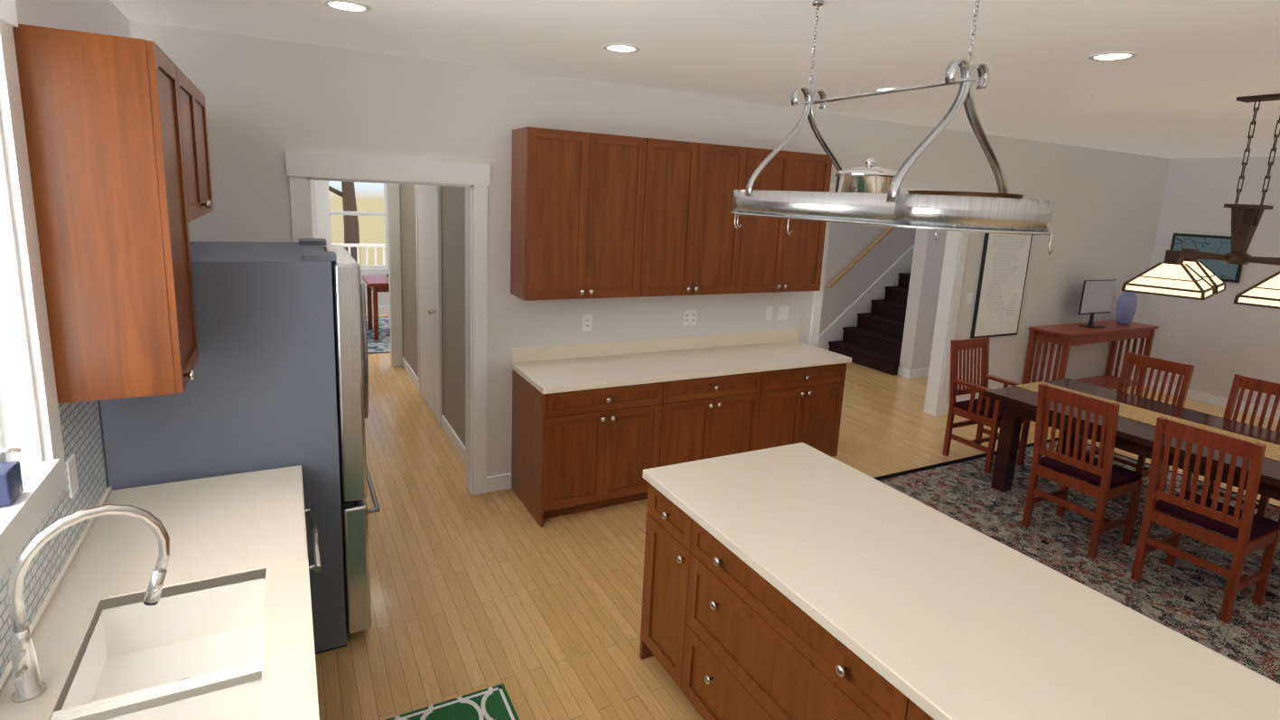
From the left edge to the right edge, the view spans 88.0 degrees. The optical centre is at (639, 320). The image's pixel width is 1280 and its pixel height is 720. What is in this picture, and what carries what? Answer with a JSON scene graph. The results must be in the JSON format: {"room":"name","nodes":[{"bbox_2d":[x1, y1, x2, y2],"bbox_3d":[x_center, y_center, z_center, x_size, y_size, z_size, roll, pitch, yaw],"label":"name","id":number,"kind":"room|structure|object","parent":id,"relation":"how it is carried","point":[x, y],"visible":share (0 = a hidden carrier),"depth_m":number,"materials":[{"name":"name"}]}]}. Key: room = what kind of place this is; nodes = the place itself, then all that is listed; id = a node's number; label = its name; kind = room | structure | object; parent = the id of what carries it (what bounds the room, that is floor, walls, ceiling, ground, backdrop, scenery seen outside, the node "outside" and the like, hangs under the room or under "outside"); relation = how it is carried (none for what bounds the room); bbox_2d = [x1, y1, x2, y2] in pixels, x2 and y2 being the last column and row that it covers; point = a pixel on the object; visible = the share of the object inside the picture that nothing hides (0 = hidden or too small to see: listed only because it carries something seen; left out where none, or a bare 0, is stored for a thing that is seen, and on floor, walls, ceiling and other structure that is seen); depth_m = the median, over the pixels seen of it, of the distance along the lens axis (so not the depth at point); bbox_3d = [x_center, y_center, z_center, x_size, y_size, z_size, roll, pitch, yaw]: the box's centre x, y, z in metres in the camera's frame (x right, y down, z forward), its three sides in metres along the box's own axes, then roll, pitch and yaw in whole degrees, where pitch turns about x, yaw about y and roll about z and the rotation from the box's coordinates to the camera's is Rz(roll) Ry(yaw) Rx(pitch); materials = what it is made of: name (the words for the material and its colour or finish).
{"room":"dining room and kitchen","nodes":[
{"label":"dining room and kitchen","id":0,"kind":"room"},
{"bbox_2d":[0,0,130,488],"bbox_3d":[-1.154,0.499,0.718,0.150,2.820,6.750,-3,12,-28],"label":"wall","id":1,"kind":"structure","parent":0,"point":[107,17],"depth_m":2.41,"materials":[{"name":"white paint"}]},
{"bbox_2d":[0,0,66,579],"bbox_3d":[-1.304,-0.025,0.987,0.185,1.435,1.980,-3,12,-28],"label":"kitchen window","id":2,"kind":"structure","parent":1,"relation":"in","point":[44,485],"depth_m":1.79,"materials":[{"name":"white"}]},
{"bbox_2d":[0,448,23,506],"bbox_3d":[-1.571,0.379,1.629,0.086,0.135,0.090,-3,12,-28],"label":"soap dispenser","id":3,"kind":"object","parent":2,"relation":"on","point":[11,486],"visible":1,"depth_m":1.62,"materials":[{"name":"blue"}]},
{"bbox_2d":[0,400,106,677],"bbox_3d":[-1.223,0.690,1.034,0.006,0.479,3.190,-3,12,-28],"label":"wall tiles","id":4,"kind":"structure","parent":1,"relation":"attached to","point":[80,431],"depth_m":2.03,"materials":[{"name":"tile"}]},
{"bbox_2d":[65,453,78,498],"bbox_3d":[-1.779,0.487,2.081,0.007,0.120,0.075,-3,12,-28],"label":"outlet","id":5,"kind":"object","parent":4,"relation":"attached to","point":[72,475],"visible":0.98,"depth_m":2.07,"materials":[{"name":"white plastic"}]},
{"bbox_2d":[12,23,198,403],"bbox_3d":[-1.667,-0.325,2.149,0.351,1.060,0.470,-3,12,-28],"label":"upper cabinet","id":6,"kind":"object","parent":1,"relation":"attached to","point":[102,122],"visible":1,"depth_m":1.95,"materials":[{"name":"brown wood"}]},
{"bbox_2d":[176,65,213,222],"bbox_3d":[-2.003,-0.714,2.745,0.351,0.550,1.010,-3,12,-28],"label":"upper cabinet","id":7,"kind":"object","parent":1,"relation":"attached to","point":[194,141],"visible":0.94,"depth_m":2.75,"materials":[{"name":"brown wood"}]},
{"bbox_2d":[310,179,389,306],"bbox_3d":[-4.750,-1.403,10.206,4.200,2.700,0.120,-3,12,-28],"label":"wall","id":8,"kind":"structure","parent":0,"point":[383,298],"depth_m":10.08,"materials":[{"name":"white paint"}]},
{"bbox_2d":[315,179,388,277],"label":"room window","id":9,"kind":"structure","parent":8,"relation":"in","point":[323,212],"depth_m":10.28,"materials":[{"name":"white"}]},
{"bbox_2d":[365,305,389,315],"bbox_3d":[-4.778,-0.134,10.385,4.200,0.140,0.015,-3,12,-28],"label":"baseboard","id":10,"kind":"structure","parent":8,"relation":"attached to","point":[385,309],"depth_m":10.71,"materials":[{"name":"white wood"}]},
{"bbox_2d":[399,184,403,356],"bbox_3d":[-3.461,-0.716,7.163,1.910,2.600,0.120,-3,12,-28],"label":"wall","id":11,"kind":"structure","parent":0,"point":[401,270],"depth_m":7.53,"materials":[{"name":"beige paint"}]},
{"bbox_2d":[386,183,402,367],"bbox_3d":[-3.230,-0.561,7.305,1.145,2.265,0.148,-3,12,-28],"label":"door frame","id":12,"kind":"structure","parent":11,"relation":"attached to","point":[393,210],"depth_m":7.50,"materials":[{"name":"white wood"}]},
{"bbox_2d":[400,184,465,446],"bbox_3d":[-1.839,-0.427,6.042,0.120,2.600,3.440,-3,12,-28],"label":"wall","id":13,"kind":"structure","parent":0,"point":[453,232],"depth_m":5.44,"materials":[{"name":"beige paint"}]},
{"bbox_2d":[414,185,442,426],"bbox_3d":[-1.978,-0.231,6.101,0.083,2.180,1.100,-3,12,-28],"label":"pantry door","id":14,"kind":"structure","parent":13,"relation":"in","point":[428,276],"depth_m":6.03,"materials":[{"name":"white wood"}]},
{"bbox_2d":[402,356,465,462],"bbox_3d":[-1.956,0.798,6.242,0.015,0.110,3.440,-3,12,-28],"label":"baseboard","id":15,"kind":"structure","parent":13,"relation":"attached to","point":[447,428],"depth_m":5.62,"materials":[{"name":"white wood"}]},
{"bbox_2d":[129,19,1170,476],"bbox_3d":[1.839,-0.350,5.969,10.120,2.820,0.150,-3,12,-28],"label":"wall","id":16,"kind":"structure","parent":0,"point":[268,103],"depth_m":4.60,"materials":[{"name":"white paint"}]},
{"bbox_2d":[285,150,490,495],"bbox_3d":[-1.550,0.116,4.223,1.150,2.235,0.178,-3,12,-28],"label":"door frame","id":17,"kind":"structure","parent":16,"relation":"attached to","point":[303,170],"depth_m":4.22,"materials":[{"name":"white wood"}]},
{"bbox_2d":[510,126,651,300],"bbox_3d":[-0.410,-0.692,4.404,0.817,1.060,0.320,-3,12,-28],"label":"upper cabinet","id":18,"kind":"object","parent":16,"relation":"attached to","point":[594,215],"depth_m":4.25,"materials":[{"name":"brown wood"}]},
{"bbox_2d":[581,314,592,331],"bbox_3d":[-0.378,0.017,4.759,0.075,0.120,0.008,-3,12,-28],"label":"electrical outlet","id":19,"kind":"object","parent":16,"relation":"attached to","point":[587,320],"visible":1,"depth_m":4.75,"materials":[{"name":"white plastic"}]},
{"bbox_2d":[511,328,798,361],"bbox_3d":[0.240,0.182,5.121,2.536,0.100,0.015,-3,12,-28],"label":"backsplash","id":20,"kind":"structure","parent":16,"relation":"attached to","point":[728,340],"depth_m":5.01,"materials":[{"name":"beige stone"}]},
{"bbox_2d":[682,309,697,325],"bbox_3d":[0.390,-0.023,5.165,0.120,0.120,0.008,-3,12,-28],"label":"electrical outlet","id":21,"kind":"object","parent":16,"relation":"attached to","point":[689,317],"visible":1,"depth_m":5.16,"materials":[{"name":"white plastic"}]},
{"bbox_2d":[644,138,750,296],"bbox_3d":[0.311,-0.729,4.785,0.816,1.060,0.320,-3,12,-28],"label":"upper cabinet","id":22,"kind":"object","parent":16,"relation":"attached to","point":[693,245],"depth_m":4.65,"materials":[{"name":"brown wood"}]},
{"bbox_2d":[766,306,773,320],"bbox_3d":[1.079,-0.059,5.529,0.060,0.120,0.010,-3,12,-28],"label":"electrical outlet","id":23,"kind":"object","parent":16,"relation":"attached to","point":[769,314],"visible":1,"depth_m":5.53,"materials":[{"name":"white plastic"}]},
{"bbox_2d":[776,305,789,319],"bbox_3d":[1.212,-0.066,5.599,0.120,0.120,0.010,-3,12,-28],"label":"light switch","id":24,"kind":"object","parent":16,"relation":"attached to","point":[783,311],"visible":1,"depth_m":5.60,"materials":[{"name":"white plastic"}]},
{"bbox_2d":[738,148,831,293],"bbox_3d":[1.032,-0.767,5.167,0.817,1.060,0.320,-3,12,-28],"label":"upper cabinet","id":25,"kind":"object","parent":16,"relation":"attached to","point":[773,260],"depth_m":5.04,"materials":[{"name":"brown wood"}]},
{"bbox_2d":[808,182,969,416],"bbox_3d":[2.309,-0.101,6.261,1.950,2.265,0.178,-3,12,-28],"label":"trim","id":26,"kind":"structure","parent":16,"relation":"attached to","point":[952,275],"depth_m":6.63,"materials":[{"name":"white wood"}]},
{"bbox_2d":[943,403,949,415],"bbox_3d":[4.697,0.844,7.674,3.530,0.110,0.015,-3,12,-28],"label":"baseboard","id":27,"kind":"structure","parent":16,"relation":"attached to","point":[948,405],"depth_m":6.86,"materials":[{"name":"white wood"}]},
{"bbox_2d":[966,291,972,304],"bbox_3d":[3.342,-0.226,6.715,0.075,0.120,0.010,-3,12,-28],"label":"light switch","id":28,"kind":"object","parent":16,"relation":"attached to","point":[969,297],"visible":1,"depth_m":6.71,"materials":[{"name":"white plastic"}]},
{"bbox_2d":[970,233,1032,338],"bbox_3d":[3.775,-0.501,6.876,0.740,1.360,0.031,-3,12,-28],"label":"picture","id":29,"kind":"object","parent":16,"relation":"attached to","point":[1004,267],"visible":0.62,"depth_m":6.87,"materials":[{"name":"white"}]},
{"bbox_2d":[110,0,1279,158],"bbox_3d":[2.865,-1.403,3.926,10.420,0.100,9.250,-3,12,-28],"label":"ceiling","id":30,"kind":"structure","parent":0,"point":[1184,79],"depth_m":3.27,"materials":[{"name":"white paint"}]},
{"bbox_2d":[321,0,371,12],"bbox_3d":[-1.244,-1.334,2.815,0.196,0.006,0.196,-3,12,-28],"label":"recessed light","id":31,"kind":"object","parent":30,"relation":"in","point":[350,5],"visible":0.96,"depth_m":2.81,"materials":[{"name":"white"}]},
{"bbox_2d":[602,43,640,53],"bbox_3d":[-0.095,-1.386,3.378,0.196,0.006,0.196,-3,12,-28],"label":"recessed light","id":32,"kind":"object","parent":30,"relation":"in","point":[623,48],"visible":0.98,"depth_m":3.37,"materials":[{"name":"white"}]},
{"bbox_2d":[872,86,898,91],"bbox_3d":[1.580,-1.463,4.208,0.196,0.006,0.196,-3,12,-28],"label":"recessed light","id":33,"kind":"object","parent":30,"relation":"in","point":[882,88],"visible":0.4,"depth_m":4.17,"materials":[{"name":"white"}]},
{"bbox_2d":[729,0,1054,255],"bbox_3d":[0.799,-0.704,2.238,0.529,0.851,1.218,-3,12,-28],"label":"pot rack","id":34,"kind":"object","parent":30,"relation":"hanging from","point":[870,194],"visible":1,"depth_m":1.95,"materials":[{"name":"metal"}]},
{"bbox_2d":[1087,51,1138,61],"bbox_3d":[2.179,-1.217,3.058,0.196,0.006,0.196,-3,12,-28],"label":"recessed light","id":35,"kind":"object","parent":30,"relation":"in","point":[1109,56],"visible":1,"depth_m":3.05,"materials":[{"name":"white"}]},
{"bbox_2d":[1121,93,1279,308],"bbox_3d":[3.613,-0.720,3.928,0.915,1.170,0.915,-7,15,-42],"label":"dining chandelier","id":36,"kind":"object","parent":30,"relation":"hanging from","point":[1183,273],"visible":1,"depth_m":3.92,"materials":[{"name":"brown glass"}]},
{"bbox_2d":[315,314,1279,719],"bbox_3d":[1.154,1.052,6.247,11.500,0.100,13.950,-3,12,-28],"label":"floor","id":37,"kind":"structure","parent":0,"point":[472,593],"depth_m":3.62,"materials":[{"name":"brown wood"}]},
{"bbox_2d":[0,465,320,719],"bbox_3d":[-1.196,1.073,1.721,0.652,1.317,2.170,-3,12,-28],"label":"countertop","id":38,"kind":"structure","parent":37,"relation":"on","point":[187,600],"depth_m":1.88,"materials":[{"name":"white stone"}]},
{"bbox_2d":[99,238,380,654],"bbox_3d":[-1.782,0.544,3.107,0.959,1.787,0.910,-3,12,-28],"label":"refrigerator","id":39,"kind":"object","parent":37,"relation":"on","point":[280,379],"visible":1,"depth_m":2.69,"materials":[{"name":"grey metal"}]},
{"bbox_2d":[305,504,321,571],"bbox_3d":[-1.468,1.149,2.452,0.526,0.872,0.594,-3,12,-28],"label":"handle","id":40,"kind":"object","parent":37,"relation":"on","point":[316,566],"visible":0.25,"depth_m":2.46,"materials":[{"name":"metal"}]},
{"bbox_2d":[366,316,390,354],"bbox_3d":[-3.798,0.182,9.313,2.400,0.008,2.400,-3,12,-28],"label":"area rug","id":41,"kind":"object","parent":37,"relation":"on","point":[381,344],"visible":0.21,"depth_m":9.05,"materials":[{"name":"fabric"}]},
{"bbox_2d":[361,274,389,340],"bbox_3d":[-3.389,-0.203,9.336,0.880,0.776,0.900,-3,12,-28],"label":"table","id":42,"kind":"object","parent":41,"relation":"on","point":[376,284],"visible":0.56,"depth_m":8.90,"materials":[{"name":"brown wood"}]},
{"bbox_2d":[385,682,519,719],"bbox_3d":[-0.456,1.766,1.772,0.790,0.008,2.050,-3,12,-28],"label":"rug","id":43,"kind":"object","parent":37,"relation":"on","point":[493,703],"visible":1,"depth_m":2.69,"materials":[{"name":"green fabric"}]},
{"bbox_2d":[511,372,666,527],"bbox_3d":[-0.379,0.797,4.568,0.845,0.880,0.620,-3,12,-28],"label":"base cabinet","id":44,"kind":"object","parent":37,"relation":"on","point":[598,425],"depth_m":4.30,"materials":[{"name":"brown wood"}]},
{"bbox_2d":[511,339,851,393],"bbox_3d":[0.385,0.308,4.860,2.536,0.038,0.648,-3,12,-28],"label":"countertop","id":45,"kind":"structure","parent":44,"relation":"on","point":[559,375],"depth_m":4.68,"materials":[{"name":"beige stone"}]},
{"bbox_2d":[663,372,764,466],"bbox_3d":[0.359,0.758,4.958,0.827,0.880,0.620,-3,12,-28],"label":"base cabinet","id":46,"kind":"object","parent":37,"relation":"on","point":[720,415],"depth_m":4.67,"materials":[{"name":"brown wood"}]},
{"bbox_2d":[639,475,935,719],"bbox_3d":[0.715,1.277,2.303,0.662,0.880,1.865,-3,12,-28],"label":"kitchen island","id":47,"kind":"object","parent":37,"relation":"on","point":[735,645],"depth_m":2.36,"materials":[{"name":"brown wood"}]},
{"bbox_2d":[642,442,1279,719],"bbox_3d":[0.850,0.819,2.276,0.906,0.038,1.885,-3,12,-28],"label":"island countertop","id":48,"kind":"structure","parent":47,"relation":"on","point":[969,625],"depth_m":1.99,"materials":[{"name":"beige stone"}]},
{"bbox_2d":[760,364,846,457],"bbox_3d":[1.090,0.720,5.344,0.827,0.880,0.620,-3,12,-28],"label":"base cabinet","id":49,"kind":"object","parent":37,"relation":"on","point":[801,405],"depth_m":5.06,"materials":[{"name":"brown wood"}]},
{"bbox_2d":[828,261,912,375],"bbox_3d":[4.183,-0.502,9.332,2.775,2.090,1.158,-3,12,-28],"label":"stairs","id":50,"kind":"structure","parent":37,"relation":"on","point":[873,339],"depth_m":9.12,"materials":[{"name":"wood"}]},
{"bbox_2d":[873,437,1279,683],"bbox_3d":[3.699,1.516,4.136,2.780,0.010,3.650,-3,12,-28],"label":"dining rug","id":51,"kind":"object","parent":37,"relation":"on","point":[1183,597],"visible":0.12,"depth_m":4.19,"materials":[{"name":"carpet"}]},
{"bbox_2d":[942,336,1030,473],"bbox_3d":[2.927,0.690,5.578,0.484,1.002,0.520,-3,12,-28],"label":"chair","id":52,"kind":"object","parent":51,"relation":"on","point":[981,410],"visible":0.79,"depth_m":5.60,"materials":[{"name":"brown wood"}]},
{"bbox_2d":[1021,383,1143,559],"bbox_3d":[2.881,0.931,4.292,0.505,1.002,0.460,-3,12,-28],"label":"dining chair","id":53,"kind":"object","parent":51,"relation":"on","point":[1108,477],"visible":1,"depth_m":4.18,"materials":[{"name":"brown wood"}]},
{"bbox_2d":[983,378,1279,501],"bbox_3d":[3.615,1.088,4.317,1.080,0.752,2.360,-3,12,-28],"label":"dining table","id":54,"kind":"object","parent":51,"relation":"on","point":[1136,422],"visible":0.71,"depth_m":4.55,"materials":[{"name":"brown wood"}]},
{"bbox_2d":[1077,351,1195,496],"bbox_3d":[3.878,0.801,5.230,0.505,1.002,0.460,-3,12,-28],"label":"dining chair","id":55,"kind":"object","parent":51,"relation":"on","point":[1174,369],"visible":0.29,"depth_m":5.24,"materials":[{"name":"brown wood"}]},
{"bbox_2d":[1130,416,1279,623],"bbox_3d":[3.177,1.058,3.692,0.505,1.002,0.460,-3,12,-28],"label":"dining chair","id":56,"kind":"object","parent":51,"relation":"on","point":[1247,528],"visible":1,"depth_m":3.58,"materials":[{"name":"brown wood"}]},
{"bbox_2d":[1185,373,1279,528],"bbox_3d":[4.215,0.934,4.608,0.505,1.002,0.460,-3,12,-28],"label":"dining chair","id":57,"kind":"object","parent":51,"relation":"on","point":[1261,387],"visible":0.33,"depth_m":4.71,"materials":[{"name":"brown wood"}]},
{"bbox_2d":[1022,319,1158,396],"bbox_3d":[5.138,0.496,7.577,1.790,0.870,0.435,-3,12,-28],"label":"console table","id":58,"kind":"object","parent":37,"relation":"on","point":[1067,336],"visible":0.65,"depth_m":7.33,"materials":[{"name":"brown wood"}]},
{"bbox_2d":[1078,279,1115,327],"bbox_3d":[5.109,-0.192,7.435,0.610,0.529,0.170,-3,12,-28],"label":"monitor","id":59,"kind":"object","parent":58,"relation":"on","point":[1097,296],"visible":1,"depth_m":7.41,"materials":[{"name":"grey plastic"}]},
{"bbox_2d":[1115,291,1137,324],"bbox_3d":[5.678,-0.144,7.746,0.200,0.372,0.200,-3,12,-28],"label":"vase","id":60,"kind":"object","parent":58,"relation":"on","point":[1125,306],"visible":1,"depth_m":7.68,"materials":[{"name":"purple ceramic"}]},
{"bbox_2d":[819,222,915,335],"bbox_3d":[2.556,-0.913,9.128,5.850,2.820,0.150,-3,12,-28],"label":"wall","id":61,"kind":"structure","parent":0,"point":[848,245],"depth_m":9.33,"materials":[{"name":"white paint"}]},
{"bbox_2d":[827,226,894,288],"bbox_3d":[3.719,-1.448,9.500,2.525,1.933,0.090,-3,12,-28],"label":"stair handrail","id":62,"kind":"object","parent":61,"relation":"attached to","point":[855,261],"visible":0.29,"depth_m":9.22,"materials":[{"name":"brown wood"}]},
{"bbox_2d":[817,244,914,350],"bbox_3d":[3.729,-0.761,9.698,2.960,2.420,0.014,-3,12,-28],"label":"trim","id":63,"kind":"structure","parent":61,"relation":"attached to","point":[848,316],"depth_m":9.54,"materials":[{"name":"white wood"}]},
{"bbox_2d":[898,228,947,370],"bbox_3d":[4.575,-0.738,8.712,2.690,2.820,0.180,-3,12,-28],"label":"wall","id":64,"kind":"structure","parent":0,"point":[927,266],"depth_m":8.16,"materials":[{"name":"white paint"}]},
{"bbox_2d":[907,367,929,378],"bbox_3d":[4.551,0.610,8.876,2.705,0.110,0.015,-3,12,-28],"label":"baseboard","id":65,"kind":"structure","parent":64,"relation":"attached to","point":[921,372],"depth_m":8.30,"materials":[{"name":"white wood"}]},
{"bbox_2d":[1131,156,1279,410],"bbox_3d":[7.330,-0.207,6.596,0.150,2.820,9.250,-3,12,-28],"label":"wall","id":66,"kind":"structure","parent":0,"point":[1219,341],"depth_m":7.65,"materials":[{"name":"white paint"}]},
{"bbox_2d":[1130,375,1279,420],"bbox_3d":[7.778,1.358,5.727,0.015,0.110,6.450,-3,12,-28],"label":"baseboard","id":67,"kind":"structure","parent":66,"relation":"attached to","point":[1193,395],"depth_m":7.75,"materials":[{"name":"white wood"}]},
{"bbox_2d":[1169,233,1242,282],"bbox_3d":[6.594,-0.739,7.738,0.030,0.510,0.710,-3,12,-28],"label":"framed picture","id":68,"kind":"object","parent":66,"relation":"attached to","point":[1224,271],"visible":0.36,"depth_m":7.65,"materials":[{"name":"black"}]},
{"label":"outside","id":69,"kind":"structure","parent":0,"visible":0},
{"bbox_2d":[328,180,385,265],"bbox_3d":[-8.423,-4.501,18.128,19.000,11.500,0.001,-3,12,-28],"label":"sky","id":70,"kind":"structure","parent":69,"point":[369,197],"depth_m":18.82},
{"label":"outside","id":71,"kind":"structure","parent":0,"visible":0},
{"bbox_2d":[328,181,360,265],"bbox_3d":[-5.755,-4.003,13.229,6.174,7.592,1.662,-3,12,-28],"label":"tree","id":72,"kind":"object","parent":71,"point":[351,228],"depth_m":13.25,"materials":[{"name":"brown plant"}]}
]}

